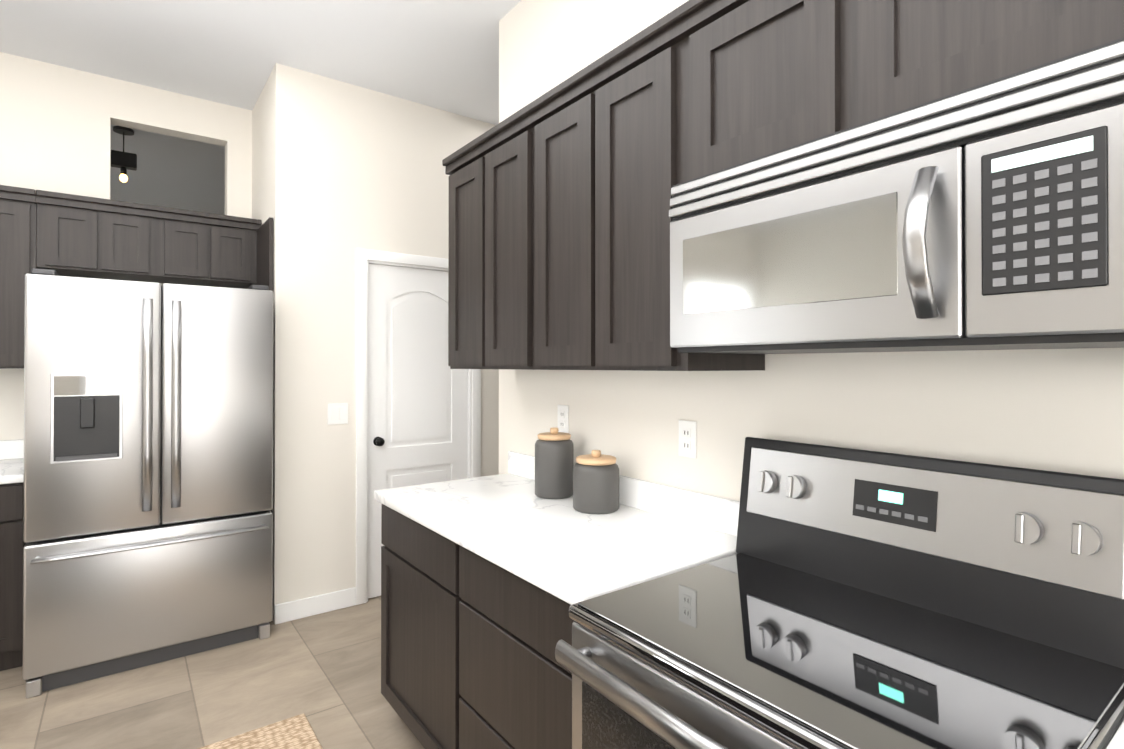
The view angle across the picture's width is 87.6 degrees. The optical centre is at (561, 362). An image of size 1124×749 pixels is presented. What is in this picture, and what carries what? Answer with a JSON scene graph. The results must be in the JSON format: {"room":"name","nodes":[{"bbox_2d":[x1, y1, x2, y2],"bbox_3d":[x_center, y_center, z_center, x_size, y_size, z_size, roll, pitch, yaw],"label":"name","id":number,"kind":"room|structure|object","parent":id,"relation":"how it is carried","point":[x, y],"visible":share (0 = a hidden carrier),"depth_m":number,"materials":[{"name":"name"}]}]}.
{"room":"kitchen","nodes":[
{"label":"kitchen","id":0,"kind":"room"},
{"bbox_2d":[0,52,251,440],"bbox_3d":[-3.888,-0.113,2.485,4.820,3.070,0.120,0,0,-37],"label":"wall","id":1,"kind":"structure","parent":0,"point":[56,121],"depth_m":3.29,"materials":[{"name":"beige paint"}]},
{"bbox_2d":[0,439,23,458],"bbox_3d":[-3.740,0.458,2.502,2.282,0.100,0.020,0,0,-37],"label":"backsplash","id":2,"kind":"structure","parent":1,"relation":"attached to","point":[9,449],"depth_m":3.11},
{"bbox_2d":[0,189,37,368],"bbox_3d":[-2.883,-0.402,2.947,0.381,0.862,0.340,0,0,-37],"label":"upper cabinet","id":3,"kind":"object","parent":1,"relation":"attached to","point":[18,228],"depth_m":2.88,"materials":[{"name":"brown wood"}]},
{"bbox_2d":[0,596,424,748],"bbox_3d":[-1.464,1.446,1.552,7.840,0.060,10.740,0,0,-37],"label":"floor","id":4,"kind":"structure","parent":0,"point":[322,672],"depth_m":2.48,"materials":[{"name":"tile"}]},
{"bbox_2d":[0,483,25,670],"bbox_3d":[-2.886,0.986,2.760,0.601,0.875,0.623,0,0,-37],"label":"base cabinet","id":5,"kind":"object","parent":4,"relation":"on","point":[12,543],"depth_m":2.66,"materials":[{"name":"brown wood"}]},
{"bbox_2d":[0,459,23,486],"bbox_3d":[-3.555,0.526,2.254,2.282,0.039,0.638,0,0,-37],"label":"countertop","id":6,"kind":"structure","parent":5,"relation":"on","point":[11,470],"depth_m":2.74,"materials":[{"name":"white stone"}]},
{"bbox_2d":[22,268,272,697],"bbox_3d":[-2.119,0.513,3.070,0.960,1.825,0.982,0,0,-37],"label":"fridge","id":7,"kind":"object","parent":4,"relation":"on","point":[148,483],"visible":1,"depth_m":2.69,"materials":[{"name":"grey metal"}]},
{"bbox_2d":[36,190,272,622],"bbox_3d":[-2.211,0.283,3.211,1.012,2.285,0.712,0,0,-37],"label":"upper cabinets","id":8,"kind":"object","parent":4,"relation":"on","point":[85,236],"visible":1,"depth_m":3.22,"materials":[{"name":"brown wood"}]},
{"bbox_2d":[198,713,322,748],"bbox_3d":[-1.004,1.411,1.809,0.605,0.012,0.920,0,0,-37],"label":"jute rug","id":9,"kind":"object","parent":4,"relation":"on","point":[296,732],"visible":1,"depth_m":2.19,"materials":[{"name":"beige wicker"}]},
{"bbox_2d":[374,451,1123,748],"bbox_3d":[0.474,0.907,1.227,0.643,1.014,3.226,0,0,-37],"label":"base cabinet","id":10,"kind":"object","parent":4,"relation":"on","point":[487,582],"visible":0.75,"depth_m":1.75,"materials":[{"name":"brown wood"}]},
{"bbox_2d":[535,427,573,498],"bbox_3d":[-0.030,0.376,2.236,0.148,0.258,0.148,0,0,-37],"label":"canister","id":11,"kind":"object","parent":10,"relation":"on","point":[554,456],"visible":1,"depth_m":2.17,"materials":[{"name":"grey ceramic"}]},
{"bbox_2d":[573,450,618,513],"bbox_3d":[0.118,0.403,2.022,0.160,0.203,0.160,0,0,-37],"label":"canister","id":12,"kind":"object","parent":10,"relation":"on","point":[595,481],"visible":0.98,"depth_m":1.96,"materials":[{"name":"grey ceramic"}]},
{"bbox_2d":[555,437,1123,748],"bbox_3d":[0.496,0.807,1.103,0.744,1.214,0.792,0,0,-37],"label":"range","id":13,"kind":"object","parent":4,"relation":"on","point":[846,598],"visible":1,"depth_m":1.07,"materials":[{"name":"grey metal"}]},
{"bbox_2d":[0,0,520,214],"bbox_3d":[-1.464,-1.683,1.570,7.840,0.060,10.740,0,0,-37],"label":"ceiling","id":14,"kind":"structure","parent":0,"point":[441,54],"depth_m":3.09,"materials":[{"name":"paint"}]},
{"bbox_2d":[111,126,136,182],"bbox_3d":[-3.075,-1.450,4.111,0.150,0.375,0.120,0,0,-37],"label":"pendant lamp","id":15,"kind":"object","parent":14,"relation":"hanging from","point":[123,161],"visible":1,"depth_m":4.09,"materials":[{"name":"black plastic"}]},
{"bbox_2d":[252,72,271,224],"bbox_3d":[-1.781,-0.107,3.590,0.120,3.070,0.630,0,0,-37],"label":"wall","id":16,"kind":"structure","parent":0,"point":[261,160],"depth_m":3.52,"materials":[{"name":"beige paint"}]},
{"bbox_2d":[271,63,498,623],"bbox_3d":[-0.395,-0.104,4.157,3.020,3.070,0.120,0,0,-37],"label":"wall","id":17,"kind":"structure","parent":0,"point":[353,167],"depth_m":3.38,"materials":[{"name":"beige paint"}]},
{"bbox_2d":[275,587,355,623],"bbox_3d":[-1.390,1.374,3.322,0.436,0.105,0.012,0,0,-37],"label":"baseboard","id":18,"kind":"structure","parent":17,"relation":"attached to","point":[310,606],"depth_m":3.30,"materials":[{"name":"white wood"}]},
{"bbox_2d":[327,403,347,424],"bbox_3d":[-1.299,0.297,3.397,0.115,0.120,0.010,0,0,-37],"label":"switch plate","id":19,"kind":"object","parent":17,"relation":"attached to","point":[337,413],"visible":1,"depth_m":3.39,"materials":[{"name":"white plastic"}]},
{"bbox_2d":[368,264,467,598],"bbox_3d":[-0.892,0.412,3.717,0.670,2.018,0.105,0,0,-37],"label":"pantry door","id":20,"kind":"structure","parent":17,"relation":"in","point":[418,410],"depth_m":3.69,"materials":[{"name":"white wood"}]},
{"bbox_2d":[356,248,480,604],"bbox_3d":[-0.918,0.377,3.752,0.828,2.104,0.137,0,0,-37],"label":"door frame","id":21,"kind":"structure","parent":17,"relation":"attached to","point":[364,257],"depth_m":3.48,"materials":[{"name":"white wood"}]},
{"bbox_2d":[499,0,1123,500],"bbox_3d":[1.408,-0.124,0.623,0.120,3.070,5.560,0,0,-37],"label":"wall","id":22,"kind":"structure","parent":0,"point":[1055,410],"depth_m":1.60,"materials":[{"name":"beige paint"}]},
{"bbox_2d":[558,405,568,432],"bbox_3d":[0.003,0.231,2.393,0.008,0.116,0.072,0,0,-37],"label":"electrical outlet","id":23,"kind":"object","parent":22,"relation":"attached to","point":[563,418],"visible":0.9,"depth_m":2.38,"materials":[{"name":"white plastic"}]},
{"bbox_2d":[679,420,696,458],"bbox_3d":[0.398,0.243,1.864,0.008,0.116,0.072,0,0,-37],"label":"electrical outlet","id":24,"kind":"object","parent":22,"relation":"attached to","point":[687,438],"visible":1,"depth_m":1.86,"materials":[{"name":"white plastic"}]},
{"bbox_2d":[442,0,1123,370],"bbox_3d":[0.507,-0.424,1.426,0.360,0.890,2.918,0,0,-37],"label":"upper cabinet","id":25,"kind":"object","parent":22,"relation":"attached to","point":[560,220],"visible":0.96,"depth_m":1.53,"materials":[{"name":"brown wood"}]},
{"bbox_2d":[669,37,1123,353],"bbox_3d":[0.627,-0.227,1.177,0.462,0.402,0.809,0,0,-37],"label":"over-the-range microwave","id":26,"kind":"object","parent":25,"relation":"attached to","point":[989,215],"visible":1,"depth_m":0.94,"materials":[{"name":"grey metal"}]}
]}

